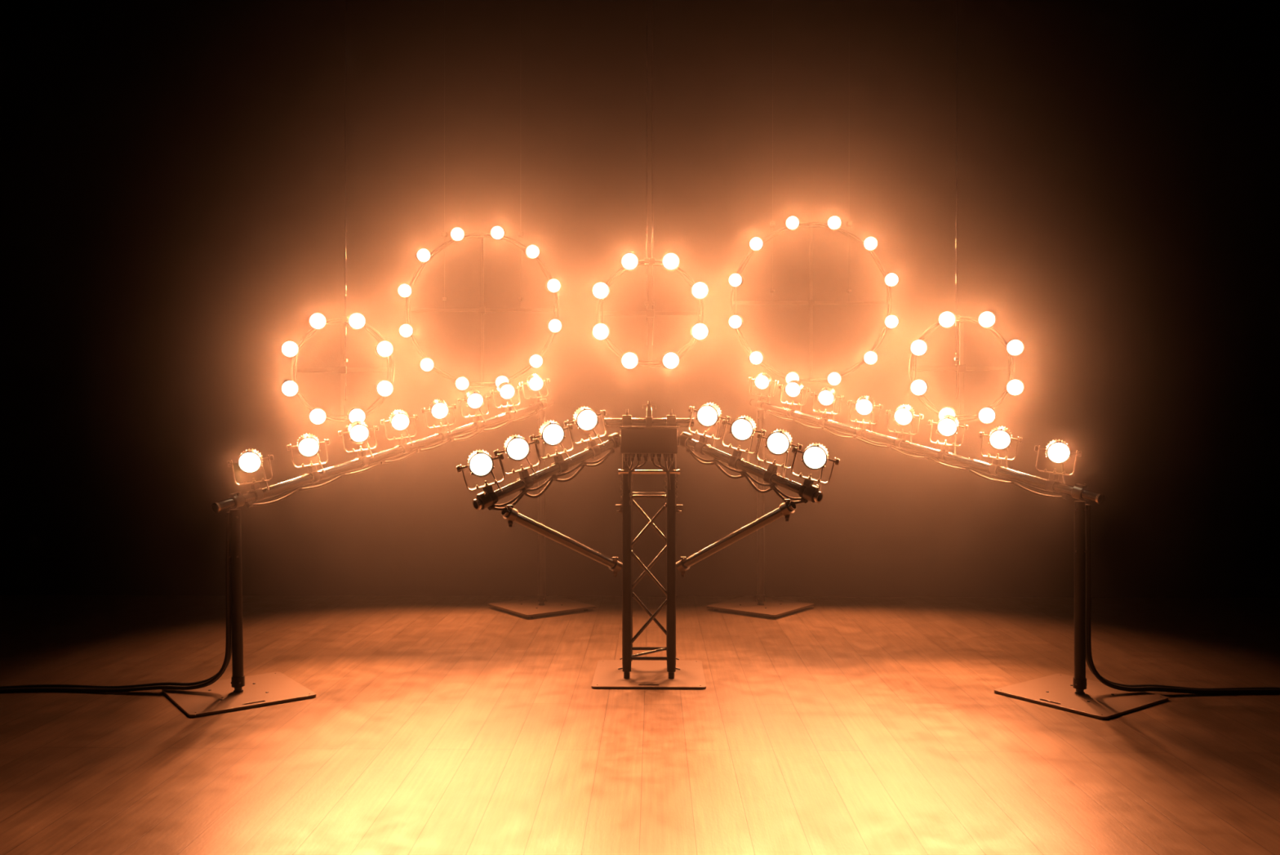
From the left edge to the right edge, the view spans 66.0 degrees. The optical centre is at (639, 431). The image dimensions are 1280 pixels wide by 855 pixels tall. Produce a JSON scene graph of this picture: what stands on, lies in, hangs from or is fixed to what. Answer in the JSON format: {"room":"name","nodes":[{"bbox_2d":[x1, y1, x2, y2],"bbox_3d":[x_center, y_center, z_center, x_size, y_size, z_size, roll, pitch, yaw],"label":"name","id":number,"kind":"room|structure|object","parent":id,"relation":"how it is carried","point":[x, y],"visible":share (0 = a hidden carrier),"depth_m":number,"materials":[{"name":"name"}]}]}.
{"room":"theater stage","nodes":[
{"label":"theater stage","id":0,"kind":"room"},
{"bbox_2d":[0,0,1279,598],"bbox_3d":[0.109,-1.160,8.019,14.401,5.000,0.053,0,0,1],"label":"wall","id":1,"kind":"structure","parent":0,"point":[172,171],"depth_m":8.02,"materials":[{"name":"black paint"}]},
{"bbox_2d":[0,594,1279,854],"bbox_3d":[0.034,1.390,2.500,15.000,0.100,11.400,0,0,1],"label":"floor","id":2,"kind":"structure","parent":0,"point":[433,725],"depth_m":4.43,"materials":[{"name":"brown wood"}]},
{"bbox_2d":[0,511,231,692],"bbox_3d":[-3.389,0.875,5.090,2.615,0.931,0.135,0,0,2],"label":"cable bundle","id":3,"kind":"object","parent":2,"relation":"on","point":[198,684],"visible":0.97,"depth_m":5.04,"materials":[{"name":"black rubber"}]},
{"bbox_2d":[161,508,315,716],"bbox_3d":[-2.050,0.868,5.029,0.601,0.944,0.601,0,0,-38],"label":"boom stand","id":4,"kind":"object","parent":2,"relation":"on","point":[239,691],"visible":0.98,"depth_m":5.00,"materials":[{"name":"brown paint"}]},
{"bbox_2d":[488,410,595,617],"bbox_3d":[-0.743,0.590,7.441,0.601,1.500,0.601,0,0,-37],"label":"boom stand","id":5,"kind":"object","parent":2,"relation":"on","point":[543,604],"visible":0.98,"depth_m":7.42,"materials":[{"name":"brown paint"}]},
{"bbox_2d":[211,398,555,512],"bbox_3d":[-1.395,0.076,6.237,0.076,0.660,3.009,0,0,29],"label":"boom","id":6,"kind":"object","parent":5,"relation":"on","point":[235,500],"visible":0.98,"depth_m":5.74,"materials":[{"name":"black"}]},
{"bbox_2d":[226,448,274,501],"bbox_3d":[-2.014,0.227,5.125,0.159,0.276,0.216,0,0,35],"label":"spotlight","id":7,"kind":"object","parent":6,"relation":"attached to","point":[250,461],"visible":1,"depth_m":5.08,"materials":[{"name":"grey metal"}]},
{"bbox_2d":[286,433,329,483],"bbox_3d":[-1.827,0.148,5.462,0.159,0.278,0.216,0,0,32],"label":"spotlight","id":8,"kind":"object","parent":6,"relation":"attached to","point":[308,446],"visible":1,"depth_m":5.42,"materials":[{"name":"grey metal"}]},
{"bbox_2d":[337,419,378,466],"bbox_3d":[-1.644,0.071,5.793,0.159,0.279,0.216,0,0,33],"label":"spotlight","id":9,"kind":"object","parent":6,"relation":"attached to","point":[358,431],"visible":0.97,"depth_m":5.75,"materials":[{"name":"grey metal"}]},
{"bbox_2d":[245,409,537,507],"bbox_3d":[-1.402,0.116,6.230,0.032,0.554,2.597,0,0,29],"label":"cable","id":10,"kind":"object","parent":6,"relation":"attached to","point":[298,488],"visible":1,"depth_m":5.91,"materials":[{"name":"black rubber"}]},
{"bbox_2d":[380,409,417,453],"bbox_3d":[-1.478,0.001,6.093,0.159,0.279,0.216,0,0,33],"label":"spotlight","id":11,"kind":"object","parent":6,"relation":"attached to","point":[399,420],"visible":1,"depth_m":6.05,"materials":[{"name":"grey metal"}]},
{"bbox_2d":[421,399,456,441],"bbox_3d":[-1.300,-0.074,6.415,0.159,0.279,0.216,0,0,35],"label":"spotlight","id":12,"kind":"object","parent":6,"relation":"attached to","point":[439,409],"visible":0.98,"depth_m":6.37,"materials":[{"name":"white glass"}]},
{"bbox_2d":[457,389,490,430],"bbox_3d":[-1.125,-0.147,6.732,0.159,0.279,0.216,0,0,35],"label":"spotlight","id":13,"kind":"object","parent":6,"relation":"attached to","point":[474,399],"visible":1,"depth_m":6.69,"materials":[{"name":"grey metal"}]},
{"bbox_2d":[489,381,521,419],"bbox_3d":[-0.950,-0.220,7.048,0.159,0.278,0.216,0,0,34],"label":"spotlight","id":14,"kind":"object","parent":6,"relation":"attached to","point":[507,391],"visible":0.97,"depth_m":7.01,"materials":[{"name":"white glass"}]},
{"bbox_2d":[519,373,550,410],"bbox_3d":[-0.778,-0.293,7.359,0.159,0.278,0.216,0,0,37],"label":"spotlight","id":15,"kind":"object","parent":6,"relation":"attached to","point":[535,382],"visible":0.99,"depth_m":7.32,"materials":[{"name":"grey"}]},
{"bbox_2d":[591,453,706,688],"bbox_3d":[0.051,0.672,5.434,0.601,1.335,0.601,0,0,1],"label":"truss tower","id":16,"kind":"object","parent":2,"relation":"on","point":[633,671],"visible":0.98,"depth_m":5.30,"materials":[{"name":"black metal"}]},
{"bbox_2d":[472,432,620,510],"bbox_3d":[-0.439,0.190,4.973,0.926,0.367,0.076,0,0,-42],"label":"boom","id":17,"kind":"object","parent":16,"relation":"attached to","point":[483,500],"visible":0.88,"depth_m":4.91,"materials":[{"name":"black metal"}]},
{"bbox_2d":[456,448,505,504],"bbox_3d":[-0.747,0.221,4.702,0.160,0.272,0.222,0,0,39],"label":"spotlight","id":18,"kind":"object","parent":17,"relation":"attached to","point":[481,464],"visible":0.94,"depth_m":4.65,"materials":[{"name":"white glass"}]},
{"bbox_2d":[493,434,540,488],"bbox_3d":[-0.593,0.151,4.843,0.160,0.272,0.222,0,0,37],"label":"spotlight","id":19,"kind":"object","parent":17,"relation":"attached to","point":[517,447],"visible":1,"depth_m":4.79,"materials":[{"name":"grey metal"}]},
{"bbox_2d":[488,448,614,510],"bbox_3d":[-0.433,0.234,4.981,0.790,0.295,0.034,0,0,-42],"label":"cable","id":20,"kind":"object","parent":17,"relation":"attached to","point":[554,477],"visible":0.99,"depth_m":4.96,"materials":[{"name":"black rubber"}]},
{"bbox_2d":[528,420,574,473],"bbox_3d":[-0.435,0.078,4.987,0.159,0.273,0.222,0,0,38],"label":"spotlight","id":21,"kind":"object","parent":17,"relation":"attached to","point":[552,433],"visible":0.98,"depth_m":4.94,"materials":[{"name":"grey metal"}]},
{"bbox_2d":[564,406,607,457],"bbox_3d":[-0.273,0.004,5.135,0.159,0.273,0.222,0,0,38],"label":"spotlight","id":22,"kind":"object","parent":17,"relation":"attached to","point":[586,419],"visible":0.97,"depth_m":5.09,"materials":[{"name":"grey metal"}]},
{"bbox_2d":[501,504,622,577],"bbox_3d":[-0.385,0.564,5.008,0.748,0.415,0.070,0,0,-42],"label":"diagonal strut","id":23,"kind":"object","parent":16,"relation":"attached to","point":[511,514],"visible":1,"depth_m":4.97,"materials":[{"name":"black metal"}]},
{"bbox_2d":[604,400,693,426],"bbox_3d":[0.049,-0.026,5.269,0.476,0.276,0.068,0,0,1],"label":"crossbar","id":24,"kind":"object","parent":16,"relation":"attached to","point":[626,420],"visible":0.71,"depth_m":5.25,"materials":[{"name":"black metal"}]},
{"bbox_2d":[617,426,680,489],"bbox_3d":[0.048,0.141,5.219,0.332,0.337,0.112,0,0,1],"label":"box","id":25,"kind":"object","parent":16,"relation":"attached to","point":[638,440],"visible":1,"depth_m":5.17,"materials":[{"name":"black metal"}]},
{"bbox_2d":[618,468,679,474],"bbox_3d":[0.049,0.215,5.274,0.328,0.030,0.034,0,0,1],"label":"rail","id":26,"kind":"object","parent":16,"relation":"attached to","point":[625,471],"visible":0.86,"depth_m":5.26,"materials":[{"name":"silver metal"}]},
{"bbox_2d":[619,473,622,505],"bbox_3d":[-0.099,0.308,5.273,0.013,0.172,0.014,0,0,-44],"label":"chain","id":27,"kind":"object","parent":26,"relation":"hanging from","point":[621,473],"visible":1,"depth_m":5.27,"materials":[{"name":"grey metal"}]},
{"bbox_2d":[629,476,632,505],"bbox_3d":[-0.049,0.308,5.272,0.013,0.172,0.014,0,0,-44],"label":"chain","id":28,"kind":"object","parent":26,"relation":"hanging from","point":[631,477],"visible":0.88,"depth_m":5.27,"materials":[{"name":"grey metal"}]},
{"bbox_2d":[663,473,666,508],"bbox_3d":[0.137,0.318,5.270,0.013,0.192,0.014,0,0,-44],"label":"chain","id":29,"kind":"object","parent":26,"relation":"hanging from","point":[665,473],"visible":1,"depth_m":5.27,"materials":[{"name":"grey metal"}]},
{"bbox_2d":[675,473,678,501],"bbox_3d":[0.195,0.297,5.269,0.013,0.151,0.014,0,0,-44],"label":"chain","id":30,"kind":"object","parent":26,"relation":"hanging from","point":[676,473],"visible":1,"depth_m":5.27,"materials":[{"name":"grey metal"}]},
{"bbox_2d":[675,498,796,576],"bbox_3d":[0.476,0.549,5.006,0.737,0.441,0.070,0,0,42],"label":"diagonal strut","id":31,"kind":"object","parent":16,"relation":"attached to","point":[785,508],"visible":1,"depth_m":4.97,"materials":[{"name":"black metal"}]},
{"bbox_2d":[677,431,822,502],"bbox_3d":[0.537,0.170,4.980,0.893,0.337,0.076,0,0,43],"label":"boom","id":32,"kind":"object","parent":16,"relation":"attached to","point":[812,493],"visible":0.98,"depth_m":4.92,"materials":[{"name":"black metal"}]},
{"bbox_2d":[688,402,730,454],"bbox_3d":[0.363,-0.016,5.145,0.196,0.274,0.169,0,0,-22],"label":"spotlight","id":33,"kind":"object","parent":32,"relation":"attached to","point":[708,415],"visible":0.96,"depth_m":5.11,"materials":[{"name":"white glass"}]},
{"bbox_2d":[721,415,765,469],"bbox_3d":[0.526,0.054,4.991,0.196,0.274,0.169,0,0,-22],"label":"spotlight","id":34,"kind":"object","parent":32,"relation":"attached to","point":[743,428],"visible":0.98,"depth_m":4.95,"materials":[{"name":"grey metal"}]},
{"bbox_2d":[686,447,808,503],"bbox_3d":[0.526,0.216,4.982,0.756,0.270,0.034,0,0,43],"label":"cable","id":35,"kind":"object","parent":32,"relation":"attached to","point":[743,473],"visible":0.99,"depth_m":4.97,"materials":[{"name":"black rubber"}]},
{"bbox_2d":[755,429,802,483],"bbox_3d":[0.685,0.124,4.841,0.196,0.273,0.168,0,0,-21],"label":"spotlight","id":36,"kind":"object","parent":32,"relation":"attached to","point":[779,442],"visible":0.98,"depth_m":4.80,"materials":[{"name":"grey metal"}]},
{"bbox_2d":[791,442,839,497],"bbox_3d":[0.837,0.189,4.697,0.197,0.273,0.169,0,0,-23],"label":"spotlight","id":37,"kind":"object","parent":32,"relation":"attached to","point":[815,456],"visible":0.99,"depth_m":4.65,"materials":[{"name":"white glass"}]},
{"bbox_2d":[706,410,813,617],"bbox_3d":[0.910,0.590,7.441,0.601,1.500,0.601,0,0,38],"label":"boom stand","id":38,"kind":"object","parent":2,"relation":"on","point":[758,604],"visible":0.98,"depth_m":7.42,"materials":[{"name":"brown paint"}]},
{"bbox_2d":[748,398,1104,503],"bbox_3d":[1.573,0.054,6.220,0.082,0.611,3.038,0,0,-28],"label":"bar","id":39,"kind":"object","parent":38,"relation":"on","point":[1079,491],"visible":1,"depth_m":5.72,"materials":[{"name":"black"}]},
{"bbox_2d":[748,372,778,403],"bbox_3d":[0.931,-0.307,7.418,0.203,0.279,0.162,0,0,-20],"label":"spotlight","id":40,"kind":"object","parent":39,"relation":"attached to","point":[762,381],"visible":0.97,"depth_m":7.38,"materials":[{"name":"grey metal"}]},
{"bbox_2d":[778,379,810,417],"bbox_3d":[1.112,-0.237,7.080,0.202,0.279,0.162,0,0,-18],"label":"spotlight","id":41,"kind":"object","parent":39,"relation":"attached to","point":[793,388],"visible":0.96,"depth_m":7.05,"materials":[{"name":"white glass"}]},
{"bbox_2d":[810,386,844,426],"bbox_3d":[1.287,-0.169,6.755,0.202,0.279,0.162,0,0,-18],"label":"spotlight","id":42,"kind":"object","parent":39,"relation":"attached to","point":[827,396],"visible":0.99,"depth_m":6.72,"materials":[{"name":"grey metal"}]},
{"bbox_2d":[847,395,883,437],"bbox_3d":[1.469,-0.098,6.416,0.202,0.279,0.162,0,0,-18],"label":"spotlight","id":43,"kind":"object","parent":39,"relation":"attached to","point":[864,405],"visible":0.98,"depth_m":6.38,"materials":[{"name":"grey metal"}]},
{"bbox_2d":[885,404,923,448],"bbox_3d":[1.639,-0.031,6.099,0.202,0.279,0.162,0,0,-16],"label":"spotlight","id":44,"kind":"object","parent":39,"relation":"attached to","point":[904,415],"visible":1,"depth_m":6.07,"materials":[{"name":"white glass"}]},
{"bbox_2d":[766,409,1069,499],"bbox_3d":[1.573,0.093,6.210,0.032,0.512,2.625,0,0,-28],"label":"cable","id":45,"kind":"object","parent":39,"relation":"attached to","point":[1014,482],"visible":1,"depth_m":5.87,"materials":[{"name":"black rubber"}]},
{"bbox_2d":[928,413,968,461],"bbox_3d":[1.810,0.035,5.781,0.202,0.279,0.162,0,0,-16],"label":"spotlight","id":46,"kind":"object","parent":39,"relation":"attached to","point":[948,424],"visible":0.98,"depth_m":5.75,"materials":[{"name":"grey metal"}]},
{"bbox_2d":[978,425,1022,475],"bbox_3d":[1.993,0.107,5.440,0.202,0.279,0.162,0,0,-16],"label":"spotlight","id":47,"kind":"object","parent":39,"relation":"attached to","point":[1000,437],"visible":0.96,"depth_m":5.41,"materials":[{"name":"grey metal"}]},
{"bbox_2d":[1034,439,1081,492],"bbox_3d":[2.169,0.177,5.112,0.203,0.277,0.162,0,0,-19],"label":"spotlight","id":48,"kind":"object","parent":39,"relation":"attached to","point":[1058,451],"visible":0.98,"depth_m":5.07,"materials":[{"name":"white glass"}]},
{"bbox_2d":[994,500,1168,719],"bbox_3d":[2.228,0.847,4.993,0.601,0.987,0.601,0,0,-35],"label":"boom stand","id":49,"kind":"object","parent":2,"relation":"on","point":[1078,694],"visible":1,"depth_m":4.97,"materials":[{"name":"brown paint"}]},
{"bbox_2d":[1085,503,1279,693],"bbox_3d":[3.565,0.855,5.028,2.614,0.970,0.116,0,0,0],"label":"cable bundle","id":50,"kind":"object","parent":2,"relation":"on","point":[1128,687],"visible":0.95,"depth_m":4.99,"materials":[{"name":"black rubber"}]},
{"bbox_3d":[0.034,-3.710,2.500,15.000,0.100,11.400,0,0,1],"label":"ceiling","id":51,"kind":"structure","parent":0,"visible":0},
{"bbox_2d":[280,0,394,425],"bbox_3d":[-1.941,-1.850,6.326,0.765,3.616,0.212,0,0,1],"label":"lamp ring","id":52,"kind":"object","parent":51,"relation":"hanging from","point":[342,369],"depth_m":6.38,"materials":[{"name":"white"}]},
{"bbox_2d":[397,0,562,390],"bbox_3d":[-1.235,-1.987,7.654,1.273,3.343,0.195,0,0,1],"label":"lamp ring","id":53,"kind":"object","parent":51,"relation":"hanging from","point":[482,309],"depth_m":7.70,"materials":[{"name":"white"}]},
{"bbox_2d":[591,0,708,369],"bbox_3d":[0.065,-2.020,6.134,0.719,3.276,0.195,0,0,1],"label":"lamp ring","id":54,"kind":"object","parent":51,"relation":"hanging from","point":[650,313],"depth_m":6.18,"materials":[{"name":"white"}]},
{"bbox_2d":[728,0,898,386],"bbox_3d":[1.339,-2.005,7.655,1.314,3.306,0.195,0,0,1],"label":"lamp ring","id":55,"kind":"object","parent":51,"relation":"hanging from","point":[811,302],"depth_m":7.71,"materials":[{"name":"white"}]},
{"bbox_2d":[909,0,1024,423],"bbox_3d":[2.098,-1.853,6.326,0.769,3.610,0.212,0,0,1],"label":"lamp ring","id":56,"kind":"object","parent":51,"relation":"hanging from","point":[961,368],"depth_m":6.38,"materials":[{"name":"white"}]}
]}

